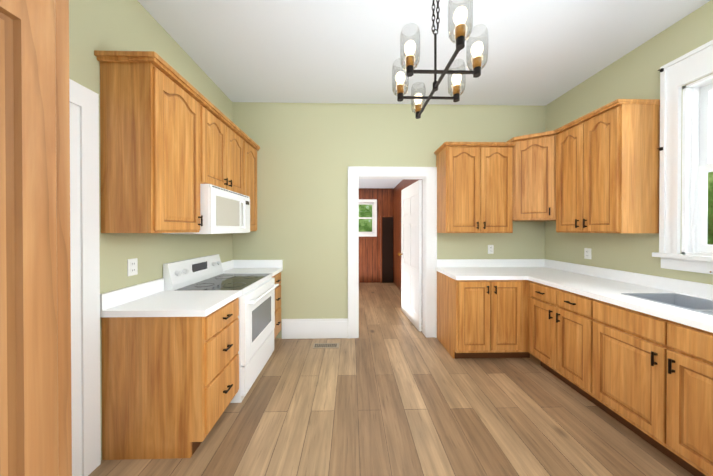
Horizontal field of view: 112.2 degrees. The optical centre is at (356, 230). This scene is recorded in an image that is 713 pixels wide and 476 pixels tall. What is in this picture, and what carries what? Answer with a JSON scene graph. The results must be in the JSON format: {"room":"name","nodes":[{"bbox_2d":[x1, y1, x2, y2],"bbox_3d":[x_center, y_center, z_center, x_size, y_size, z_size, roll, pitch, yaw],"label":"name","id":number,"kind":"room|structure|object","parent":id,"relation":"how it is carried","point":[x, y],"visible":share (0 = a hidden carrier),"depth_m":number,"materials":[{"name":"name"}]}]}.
{"room":"kitchen","nodes":[
{"label":"kitchen","id":0,"kind":"room"},
{"bbox_2d":[69,0,232,459],"bbox_3d":[-1.610,-0.114,0.288,0.150,3.050,5.600,0,0,-1],"label":"wall","id":1,"kind":"structure","parent":0,"point":[114,25],"depth_m":1.66,"materials":[{"name":"green paint"}]},
{"bbox_2d":[69,79,100,475],"bbox_3d":[-1.542,0.297,1.074,0.020,2.220,0.725,0,0,-1],"label":"door frame","id":2,"kind":"structure","parent":1,"relation":"attached to","point":[85,277],"depth_m":1.35,"materials":[{"name":"white wood"}]},
{"bbox_2d":[127,258,137,275],"bbox_3d":[-1.561,0.254,1.671,0.009,0.116,0.072,0,0,-1],"label":"electrical outlet","id":3,"kind":"object","parent":1,"relation":"attached to","point":[132,266],"visible":1,"depth_m":1.67,"materials":[{"name":"white plastic"}]},
{"bbox_2d":[94,51,205,232],"bbox_3d":[-1.402,-0.528,1.693,0.322,1.085,0.465,0,0,-1],"label":"upper cabinet","id":4,"kind":"object","parent":1,"relation":"attached to","point":[171,139],"depth_m":1.46,"materials":[{"name":"brown wood"}]},
{"bbox_2d":[206,99,245,194],"bbox_3d":[-1.415,-0.729,2.310,0.322,0.690,0.762,0,0,-1],"label":"upper cabinet","id":5,"kind":"object","parent":1,"relation":"attached to","point":[225,143],"depth_m":2.27,"materials":[{"name":"brown wood"}]},
{"bbox_2d":[162,184,249,233],"bbox_3d":[-1.360,-0.178,2.313,0.433,0.407,0.754,0,0,-1],"label":"microwave","id":6,"kind":"object","parent":5,"relation":"attached to","point":[224,211],"visible":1,"depth_m":2.11,"materials":[{"name":"white plastic"}]},
{"bbox_2d":[246,135,257,230],"bbox_3d":[-1.428,-0.535,2.891,0.322,1.085,0.391,0,0,-1],"label":"upper cabinet","id":7,"kind":"object","parent":1,"relation":"attached to","point":[251,147],"depth_m":2.92,"materials":[{"name":"brown wood"}]},
{"bbox_2d":[359,188,393,282],"bbox_3d":[-0.202,0.128,6.417,2.375,2.500,0.150,0,0,-1],"label":"wall","id":8,"kind":"structure","parent":0,"point":[369,259],"depth_m":6.36,"materials":[{"name":"brown wood"}]},
{"bbox_2d":[359,199,376,236],"bbox_3d":[0.047,-0.337,6.365,0.980,0.980,0.100,0,0,-1],"label":"window","id":9,"kind":"structure","parent":8,"relation":"in","point":[373,203],"depth_m":6.34,"materials":[{"name":"white wood"}]},
{"bbox_2d":[380,216,393,282],"bbox_3d":[0.807,0.488,6.347,0.350,1.780,0.032,0,0,-1],"label":"hall door","id":10,"kind":"structure","parent":8,"relation":"in","point":[386,249],"depth_m":6.33,"materials":[{"name":"black wood"}]},
{"bbox_2d":[359,179,402,187],"bbox_3d":[-0.168,-1.164,4.875,2.675,0.100,3.220,0,0,-1],"label":"ceiling","id":11,"kind":"structure","parent":0,"point":[378,183],"depth_m":5.67,"materials":[{"name":"white paint"}]},
{"bbox_2d":[232,102,545,337],"bbox_3d":[0.451,-0.130,3.209,4.400,3.050,0.150,0,0,-1],"label":"wall","id":12,"kind":"structure","parent":0,"point":[308,154],"depth_m":3.12,"materials":[{"name":"green paint"}]},
{"bbox_2d":[282,318,347,338],"bbox_3d":[-0.541,1.271,3.111,0.853,0.250,0.018,0,0,-1],"label":"baseboard","id":13,"kind":"structure","parent":12,"relation":"attached to","point":[310,328],"depth_m":3.09,"materials":[{"name":"white wood"}]},
{"bbox_2d":[348,166,436,338],"bbox_3d":[0.466,0.283,3.205,1.160,2.225,0.202,0,0,-1],"label":"door frame","id":14,"kind":"structure","parent":12,"relation":"attached to","point":[427,176],"depth_m":3.12,"materials":[{"name":"white wood"}]},
{"bbox_2d":[398,180,421,330],"bbox_3d":[0.814,0.342,3.733,0.205,2.085,0.876,0,0,-1],"label":"hall door","id":15,"kind":"structure","parent":12,"relation":"in","point":[411,252],"depth_m":3.58,"materials":[{"name":"white wood"}]},
{"bbox_2d":[434,142,513,232],"bbox_3d":[1.446,-0.501,2.977,0.797,1.056,0.347,0,0,-1],"label":"upper cabinet","id":16,"kind":"object","parent":12,"relation":"attached to","point":[475,180],"depth_m":2.81,"materials":[{"name":"brown wood"}]},
{"bbox_2d":[488,245,493,253],"bbox_3d":[1.772,0.245,3.160,0.072,0.116,0.009,0,0,-1],"label":"electrical outlet","id":17,"kind":"object","parent":12,"relation":"attached to","point":[490,249],"visible":1,"depth_m":3.16,"materials":[{"name":"white plastic"}]},
{"bbox_2d":[506,135,553,220],"bbox_3d":[2.177,-0.606,2.892,0.656,0.966,0.547,0,0,-1],"label":"upper cabinet","id":18,"kind":"object","parent":12,"relation":"attached to","point":[519,142],"depth_m":2.78,"materials":[{"name":"brown wood"}]},
{"bbox_2d":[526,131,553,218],"bbox_3d":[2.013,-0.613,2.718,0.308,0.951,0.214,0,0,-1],"label":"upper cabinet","id":19,"kind":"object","parent":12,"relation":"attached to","point":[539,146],"depth_m":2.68,"materials":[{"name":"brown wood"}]},
{"bbox_2d":[88,283,693,475],"bbox_3d":[0.407,1.452,2.026,5.200,0.100,9.170,0,0,-1],"label":"floor","id":20,"kind":"structure","parent":0,"point":[391,390],"depth_m":1.76,"materials":[{"name":"brown wood"}]},
{"bbox_2d":[0,0,71,475],"bbox_3d":[-1.198,0.002,0.152,0.662,2.820,1.250,0,0,-1],"label":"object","id":21,"kind":"object","parent":20,"relation":"on","point":[35,360],"visible":1,"depth_m":0.68,"materials":[{"name":"brown wood"}]},
{"bbox_2d":[101,298,238,459],"bbox_3d":[-1.233,0.964,1.705,0.660,0.880,0.465,0,0,-1],"label":"base cabinet","id":22,"kind":"object","parent":20,"relation":"on","point":[170,387],"visible":0.98,"depth_m":1.47,"materials":[{"name":"brown wood"}]},
{"bbox_2d":[100,260,282,316],"bbox_3d":[-1.257,0.450,2.275,0.637,0.140,1.642,0,0,-1],"label":"countertop","id":23,"kind":"structure","parent":22,"relation":"on","point":[153,298],"depth_m":1.66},
{"bbox_2d":[163,254,278,402],"bbox_3d":[-1.211,0.833,2.322,0.718,1.135,0.756,0,0,-1],"label":"range","id":24,"kind":"object","parent":20,"relation":"on","point":[256,316],"visible":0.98,"depth_m":2.17,"materials":[{"name":"white enameled metal"},{"name":"black glass"}]},
{"bbox_2d":[272,272,280,338],"bbox_3d":[-1.260,0.957,2.904,0.660,0.880,0.391,0,0,-1],"label":"base cabinet","id":25,"kind":"object","parent":20,"relation":"on","point":[277,328],"visible":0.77,"depth_m":2.92,"materials":[{"name":"brown wood"}]},
{"bbox_2d":[313,343,338,348],"bbox_3d":[-0.367,1.394,2.904,0.310,0.007,0.120,0,0,-1],"label":"floor vent","id":26,"kind":"object","parent":20,"relation":"in","point":[325,345],"visible":1,"depth_m":2.90,"materials":[{"name":"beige metal"}]},
{"bbox_2d":[437,271,528,358],"bbox_3d":[1.441,0.957,2.845,0.778,0.880,0.626,0,0,-1],"label":"base cabinet","id":27,"kind":"object","parent":20,"relation":"on","point":[476,318],"depth_m":2.54,"materials":[{"name":"brown wood"}]},
{"bbox_2d":[436,259,712,332],"bbox_3d":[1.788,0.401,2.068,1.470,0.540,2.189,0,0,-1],"label":"countertop","id":28,"kind":"structure","parent":27,"relation":"on","point":[688,303],"depth_m":2.07,"materials":[{"name":"white laminate"}]},
{"bbox_2d":[394,179,421,290],"bbox_3d":[1.094,0.136,4.910,0.150,2.500,3.220,0,0,-1],"label":"wall","id":29,"kind":"structure","parent":0,"point":[402,185],"depth_m":5.71,"materials":[{"name":"brown wood"}]},
{"bbox_2d":[137,0,710,105],"bbox_3d":[0.512,-1.689,0.401,4.400,0.100,5.750,0,0,-1],"label":"ceiling","id":30,"kind":"structure","parent":0,"point":[543,52],"depth_m":2.11,"materials":[{"name":"white paint"}]},
{"bbox_2d":[392,0,487,118],"bbox_3d":[0.460,-1.234,1.417,0.466,0.821,0.786,0,0,-1],"label":"chandelier","id":31,"kind":"object","parent":30,"relation":"hanging from","point":[460,15],"visible":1,"depth_m":1.27,"materials":[{"name":"black metal"}]},
{"bbox_2d":[545,0,712,284],"bbox_3d":[2.639,-0.114,0.381,0.150,3.050,5.600,0,0,-1],"label":"wall","id":32,"kind":"structure","parent":0,"point":[634,73],"depth_m":2.22,"materials":[{"name":"green paint"}]},
{"bbox_2d":[584,248,590,258],"bbox_3d":[2.510,0.249,2.601,0.009,0.116,0.072,0,0,-1],"label":"electrical outlet","id":33,"kind":"object","parent":32,"relation":"attached to","point":[587,253],"visible":1,"depth_m":2.60,"materials":[{"name":"white plastic"}]},
{"bbox_2d":[554,99,659,232],"bbox_3d":[2.344,-0.533,2.303,0.347,1.106,0.631,0,0,-1],"label":"upper cabinet","id":34,"kind":"object","parent":32,"relation":"attached to","point":[597,170],"depth_m":2.05,"materials":[{"name":"brown wood"}]},
{"bbox_2d":[652,40,712,273],"bbox_3d":[2.581,-0.515,1.413,0.220,1.650,1.180,0,0,-1],"label":"window","id":35,"kind":"structure","parent":32,"relation":"in","point":[686,246],"depth_m":1.84,"materials":[{"name":"white wood"}]},
{"label":"outside","id":36,"kind":"structure","parent":0,"visible":0},
{"bbox_2d":[359,205,371,231],"bbox_3d":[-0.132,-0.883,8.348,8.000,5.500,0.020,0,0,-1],"label":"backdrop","id":37,"kind":"structure","parent":36,"point":[365,211],"depth_m":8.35,"materials":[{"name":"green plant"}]},
{"bbox_2d":[707,145,712,244],"bbox_3d":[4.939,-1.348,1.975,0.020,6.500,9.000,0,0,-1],"label":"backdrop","id":38,"kind":"structure","parent":36,"point":[710,218],"depth_m":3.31,"materials":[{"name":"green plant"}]}
]}

